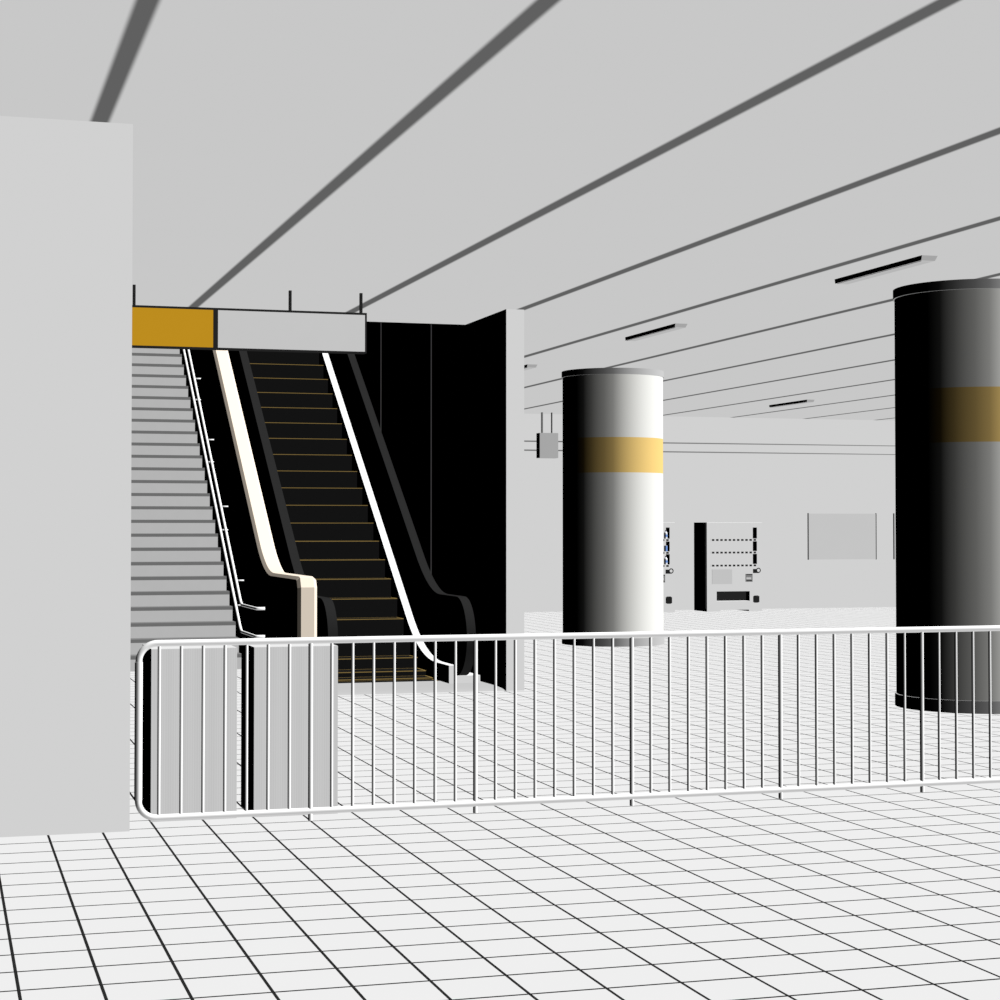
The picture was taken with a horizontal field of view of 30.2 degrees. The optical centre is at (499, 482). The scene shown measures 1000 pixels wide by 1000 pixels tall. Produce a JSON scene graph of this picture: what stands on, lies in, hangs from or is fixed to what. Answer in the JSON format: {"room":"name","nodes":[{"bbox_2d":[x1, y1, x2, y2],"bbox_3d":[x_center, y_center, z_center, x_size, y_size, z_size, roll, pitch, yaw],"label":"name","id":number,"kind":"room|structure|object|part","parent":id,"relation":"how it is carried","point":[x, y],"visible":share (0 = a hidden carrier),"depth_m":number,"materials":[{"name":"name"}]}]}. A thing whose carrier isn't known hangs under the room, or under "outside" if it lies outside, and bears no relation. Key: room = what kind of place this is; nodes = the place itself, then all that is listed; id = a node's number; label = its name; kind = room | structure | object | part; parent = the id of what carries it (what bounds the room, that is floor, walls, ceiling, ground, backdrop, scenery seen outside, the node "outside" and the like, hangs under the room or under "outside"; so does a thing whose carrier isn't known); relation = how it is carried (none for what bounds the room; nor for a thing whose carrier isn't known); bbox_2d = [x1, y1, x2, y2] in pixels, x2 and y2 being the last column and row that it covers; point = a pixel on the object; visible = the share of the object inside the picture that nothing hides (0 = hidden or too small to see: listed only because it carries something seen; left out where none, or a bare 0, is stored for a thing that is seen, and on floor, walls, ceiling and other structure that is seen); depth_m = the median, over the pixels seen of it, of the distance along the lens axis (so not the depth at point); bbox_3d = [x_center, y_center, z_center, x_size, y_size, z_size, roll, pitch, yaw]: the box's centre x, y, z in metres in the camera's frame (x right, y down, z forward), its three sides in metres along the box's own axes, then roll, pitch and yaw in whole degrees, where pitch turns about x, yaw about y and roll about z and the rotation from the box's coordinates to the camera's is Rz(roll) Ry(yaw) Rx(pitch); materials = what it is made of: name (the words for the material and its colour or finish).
{"room":"metro station","nodes":[
{"label":"metro station","id":0,"kind":"room"},
{"bbox_2d":[0,116,132,836],"bbox_3d":[-9.800,0.203,20.379,9.045,4.020,23.314,0,-1,-17],"label":"wall","id":1,"kind":"structure","parent":0,"point":[66,186],"depth_m":10.43,"materials":[{"name":"white paint"}]},
{"bbox_2d":[180,349,316,652],"bbox_3d":[-4.114,-1.522,26.194,0.203,7.752,14.760,0,-1,-17],"label":"wall","id":2,"kind":"structure","parent":0,"point":[289,600],"depth_m":22.75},
{"bbox_2d":[182,349,264,637],"bbox_3d":[-4.066,-1.036,25.467,0.115,5.809,9.376,0,-1,-17],"label":"stair handrail","id":3,"kind":"object","parent":2,"relation":"attached to","point":[184,353],"visible":0.84,"depth_m":23.93,"materials":[{"name":"white metal"}]},
{"bbox_2d":[187,349,264,609],"bbox_3d":[-4.063,-1.343,25.475,0.110,5.793,9.376,0,-1,-17],"label":"stair handrail","id":4,"kind":"object","parent":2,"relation":"attached to","point":[188,350],"visible":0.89,"depth_m":23.79,"materials":[{"name":"white metal"}]},
{"bbox_2d":[359,309,523,690],"bbox_3d":[-2.013,-2.128,26.957,0.300,9.000,15.346,0,-1,-17],"label":"wall","id":5,"kind":"structure","parent":0,"point":[478,365],"depth_m":20.82,"materials":[{"name":"white paint"}]},
{"bbox_2d":[380,322,380,428],"bbox_3d":[-1.611,-1.673,25.079,0.012,8.000,0.012,0,-1,-17],"label":"trim","id":6,"kind":"structure","parent":5,"relation":"attached to","point":[380,322],"depth_m":25.07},
{"bbox_2d":[430,324,431,573],"bbox_3d":[-0.836,-1.735,22.519,0.012,8.000,0.012,0,-1,-17],"label":"trim","id":7,"kind":"structure","parent":5,"relation":"attached to","point":[431,324],"depth_m":22.48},
{"bbox_2d":[0,0,999,420],"bbox_3d":[13.392,-1.958,21.397,54.000,0.350,39.100,0,-1,-17],"label":"ceiling","id":8,"kind":"structure","parent":0,"point":[604,172],"depth_m":11.70,"materials":[{"name":"white paint"}]},
{"bbox_2d":[132,285,366,353],"bbox_3d":[-2.766,-1.572,17.835,3.011,0.593,0.120,0,-1,-17],"label":"hanging sign","id":9,"kind":"object","parent":8,"relation":"hanging from","point":[156,327],"visible":0.7,"depth_m":17.88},
{"bbox_3d":[-3.478,-1.475,17.617,1.487,0.361,0.112,0,-1,-17],"label":"yellow panel","id":10,"kind":"part","parent":9,"relation":"part of","materials":[{"name":"yellow plastic"}]},
{"bbox_3d":[-2.033,-1.465,18.054,1.442,0.361,0.112,0,-1,-17],"label":"grey panel","id":11,"kind":"part","parent":9,"relation":"part of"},
{"bbox_2d":[524,364,536,370],"bbox_3d":[0.227,-1.624,26.988,0.150,0.046,1.600,0,-1,-17],"label":"ceiling light","id":12,"kind":"object","parent":8,"relation":"attached to","point":[528,366],"visible":0.36,"depth_m":26.24,"materials":[{"name":"white plastic"}]},
{"bbox_2d":[536,412,557,457],"bbox_3d":[0.949,-0.941,37.212,0.388,0.916,0.220,0,-1,-17],"label":"sign","id":13,"kind":"object","parent":8,"relation":"hanging from","point":[546,443],"visible":1,"depth_m":37.11,"materials":[{"name":"grey metal"}]},
{"bbox_3d":[0.842,-1.192,37.170,0.032,0.416,0.030,0,-1,-17],"label":"hanger rod","id":14,"kind":"part","parent":13,"relation":"part of","materials":[{"name":"grey metal"}]},
{"bbox_2d":[625,323,686,340],"bbox_3d":[1.820,-1.752,21.725,0.150,0.046,1.600,0,-1,-17],"label":"ceiling light","id":15,"kind":"object","parent":8,"relation":"attached to","point":[676,326],"visible":1,"depth_m":21.59,"materials":[{"name":"plastic"}]},
{"bbox_2d":[627,327,681,340],"bbox_3d":[1.810,-1.731,21.722,0.106,0.004,1.540,0,-1,-17],"label":"diffuser","id":16,"kind":"object","parent":15,"relation":"attached to","point":[661,330],"depth_m":21.71,"materials":[{"name":"white plastic"}]},
{"bbox_2d":[769,400,813,407],"bbox_3d":[5.380,-1.449,34.228,0.150,0.046,1.600,0,-1,-17],"label":"ceiling light","id":17,"kind":"object","parent":8,"relation":"attached to","point":[801,401],"visible":1,"depth_m":34.10,"materials":[{"name":"white plastic"}]},
{"bbox_2d":[771,402,810,407],"bbox_3d":[5.370,-1.428,34.225,0.106,0.004,1.540,0,-1,-17],"label":"diffuser","id":18,"kind":"object","parent":17,"relation":"attached to","point":[788,403],"depth_m":34.30,"materials":[{"name":"white plastic"}]},
{"bbox_2d":[835,255,936,283],"bbox_3d":[3.410,-1.879,16.472,0.150,0.046,1.600,0,-1,-17],"label":"ceiling light","id":19,"kind":"object","parent":8,"relation":"attached to","point":[923,259],"visible":1,"depth_m":16.32,"materials":[{"name":"white plastic"}]},
{"bbox_2d":[0,607,999,999],"bbox_3d":[13.392,2.336,21.293,54.000,0.200,39.100,0,-1,-17],"label":"floor","id":20,"kind":"structure","parent":0,"point":[877,893],"depth_m":9.60,"materials":[{"name":"tile"}]},
{"bbox_2d":[130,348,240,670],"bbox_3d":[-5.484,-0.466,26.052,2.483,5.633,8.072,0,-1,-17],"label":"staircase","id":21,"kind":"structure","parent":20,"relation":"on","point":[179,592],"depth_m":24.72,"materials":[{"name":"stone"}]},
{"bbox_2d":[142,644,236,821],"bbox_3d":[-1.869,1.487,11.135,0.502,1.006,0.490,0,-1,-17],"label":"base cabinet","id":22,"kind":"object","parent":20,"relation":"on","point":[170,655],"visible":0.75,"depth_m":10.91,"materials":[{"name":"metal"}]},
{"bbox_2d":[241,643,337,816],"bbox_3d":[-1.289,1.491,11.310,0.506,1.006,0.490,0,-1,-17],"label":"base cabinet","id":23,"kind":"object","parent":20,"relation":"on","point":[257,654],"visible":0.82,"depth_m":11.08,"materials":[{"name":"metal"}]},
{"bbox_2d":[228,351,504,694],"bbox_3d":[-3.061,-1.407,26.473,1.972,7.576,15.010,0,-1,-17],"label":"escalator","id":24,"kind":"object","parent":20,"relation":"on","point":[338,514],"visible":0.55,"depth_m":23.32,"materials":[{"name":"metal"}]},
{"bbox_3d":[-3.333,-1.516,24.689,0.060,7.397,10.927,0,-1,-17],"label":"balustrade panel","id":25,"kind":"part","parent":24,"relation":"part of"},
{"bbox_3d":[-3.329,-1.514,24.674,0.104,7.451,10.957,0,-1,-17],"label":"handrail","id":26,"kind":"part","parent":24,"relation":"part of","materials":[{"name":"black rubber"}]},
{"bbox_3d":[-2.072,-1.128,25.329,0.085,6.918,10.780,0,-1,-17],"label":"skirt panel","id":27,"kind":"part","parent":24,"relation":"part of","materials":[{"name":"white metal"}]},
{"bbox_3d":[-1.896,-1.506,25.123,0.060,7.397,10.927,0,-1,-17],"label":"balustrade panel","id":28,"kind":"part","parent":24,"relation":"part of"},
{"bbox_3d":[-1.892,-1.503,25.109,0.098,7.451,10.957,0,-1,-17],"label":"handrail","id":29,"kind":"part","parent":24,"relation":"part of","materials":[{"name":"black rubber"}]},
{"bbox_3d":[-1.049,2.186,19.737,1.972,0.026,1.120,0,-1,-17],"label":"landing plate","id":30,"kind":"part","parent":24,"relation":"part of","materials":[{"name":"metal"}]},
{"bbox_2d":[134,625,999,820],"bbox_3d":[1.780,1.469,11.761,8.083,1.072,0.045,0,-1,-17],"label":"guard railing","id":31,"kind":"object","parent":20,"relation":"on","point":[475,803],"visible":1,"depth_m":11.31,"materials":[{"name":"white metal"}]},
{"bbox_3d":[-2.067,1.422,10.598,0.045,0.788,0.045,0,-1,-17],"label":"post","id":32,"kind":"part","parent":31,"relation":"part of","materials":[{"name":"white metal"}]},
{"bbox_3d":[-1.112,1.462,10.886,0.028,1.044,0.028,0,-1,-17],"label":"post","id":33,"kind":"part","parent":31,"relation":"part of","materials":[{"name":"white metal"}]},
{"bbox_3d":[-0.149,1.469,11.177,0.028,1.044,0.028,0,-1,-17],"label":"post","id":34,"kind":"part","parent":31,"relation":"part of","materials":[{"name":"white metal"}]},
{"bbox_3d":[0.815,1.476,11.469,0.028,1.044,0.028,0,-1,-17],"label":"post","id":35,"kind":"part","parent":31,"relation":"part of","materials":[{"name":"white metal"}]},
{"bbox_3d":[1.778,1.483,11.760,0.028,1.044,0.028,0,-1,-17],"label":"post","id":36,"kind":"part","parent":31,"relation":"part of","materials":[{"name":"white metal"}]},
{"bbox_3d":[2.742,1.490,12.052,0.028,1.044,0.028,0,-1,-17],"label":"post","id":37,"kind":"part","parent":31,"relation":"part of","materials":[{"name":"white metal"}]},
{"bbox_2d":[562,368,663,646],"bbox_3d":[1.671,0.375,27.460,1.514,4.020,1.514,0,-1,-17],"label":"pillar","id":38,"kind":"structure","parent":20,"relation":"on","point":[613,417],"depth_m":26.81,"materials":[{"name":"white paint"}]},
{"bbox_2d":[663,522,674,611],"bbox_3d":[2.858,1.725,37.652,1.231,1.815,0.701,0,-1,-17],"label":"vending machine","id":39,"kind":"object","parent":20,"relation":"on","point":[669,568],"visible":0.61,"depth_m":37.50,"materials":[{"name":"white metal"}]},
{"bbox_2d":[694,522,761,611],"bbox_3d":[4.700,1.738,38.209,1.231,1.815,0.701,0,-1,-17],"label":"vending machine","id":40,"kind":"object","parent":20,"relation":"on","point":[727,555],"visible":1,"depth_m":38.00,"materials":[{"name":"white metal"}]},
{"bbox_3d":[4.530,1.928,37.815,0.442,0.301,0.008,0,-1,-17],"label":"info panel","id":41,"kind":"part","parent":40,"relation":"part of","materials":[{"name":"white plastic"}]},
{"bbox_3d":[4.781,1.703,37.913,1.026,0.058,0.036,0,-1,-17],"label":"button rail","id":42,"kind":"part","parent":40,"relation":"part of","materials":[{"name":"white plastic"}]},
{"bbox_3d":[4.781,1.438,37.919,1.026,0.058,0.036,0,-1,-17],"label":"button rail","id":43,"kind":"part","parent":40,"relation":"part of","materials":[{"name":"white plastic"}]},
{"bbox_3d":[4.781,1.182,37.926,1.026,0.058,0.036,0,-1,-17],"label":"button rail","id":44,"kind":"part","parent":40,"relation":"part of","materials":[{"name":"white plastic"}]},
{"bbox_2d":[893,279,999,713],"bbox_3d":[4.570,0.143,17.866,1.514,4.020,1.514,0,-1,-17],"label":"pillar","id":45,"kind":"structure","parent":20,"relation":"on","point":[947,332],"depth_m":17.24,"materials":[{"name":"white paint"}]},
{"bbox_2d":[524,449,894,454],"bbox_3d":[14.519,-0.559,41.467,40.000,0.076,0.032,0,-1,-17],"label":"ceiling pipe","id":46,"kind":"object","parent":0,"point":[524,449],"visible":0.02,"depth_m":38.78,"materials":[{"name":"white metal"}]},
{"bbox_2d":[524,440,894,445],"bbox_3d":[14.519,-0.746,41.472,40.000,0.093,0.032,0,-1,-17],"label":"ceiling pipe","id":47,"kind":"object","parent":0,"point":[524,440],"visible":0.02,"depth_m":38.72,"materials":[{"name":"white metal"}]},
{"bbox_2d":[524,414,895,611],"bbox_3d":[7.773,0.676,39.907,54.000,4.020,0.300,0,-1,-17],"label":"wall","id":48,"kind":"structure","parent":0,"point":[778,491],"depth_m":39.10,"materials":[{"name":"white paint"}]},
{"bbox_2d":[807,513,876,559],"bbox_3d":[7.307,1.157,39.580,1.615,0.990,0.035,0,-1,-17],"label":"notice board","id":49,"kind":"object","parent":48,"relation":"attached to","point":[830,536],"visible":1,"depth_m":39.57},
{"bbox_3d":[6.541,1.151,39.348,0.014,0.990,0.035,0,-1,-17],"label":"rail","id":50,"kind":"part","parent":49,"relation":"part of","materials":[{"name":"grey metal"}]},
{"bbox_3d":[8.073,1.162,39.812,0.014,0.990,0.035,0,-1,-17],"label":"rail","id":51,"kind":"part","parent":49,"relation":"part of","materials":[{"name":"grey metal"}]},
{"bbox_2d":[893,513,895,558],"bbox_3d":[9.250,1.171,40.168,1.615,0.990,0.035,0,-1,-17],"label":"notice board","id":52,"kind":"object","parent":48,"relation":"attached to","point":[894,520],"visible":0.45,"depth_m":39.93,"materials":[{"name":"grey metal"}]},
{"bbox_3d":[8.484,1.165,39.936,0.014,0.990,0.035,0,-1,-17],"label":"rail","id":53,"kind":"part","parent":52,"relation":"part of","materials":[{"name":"grey metal"}]}
]}

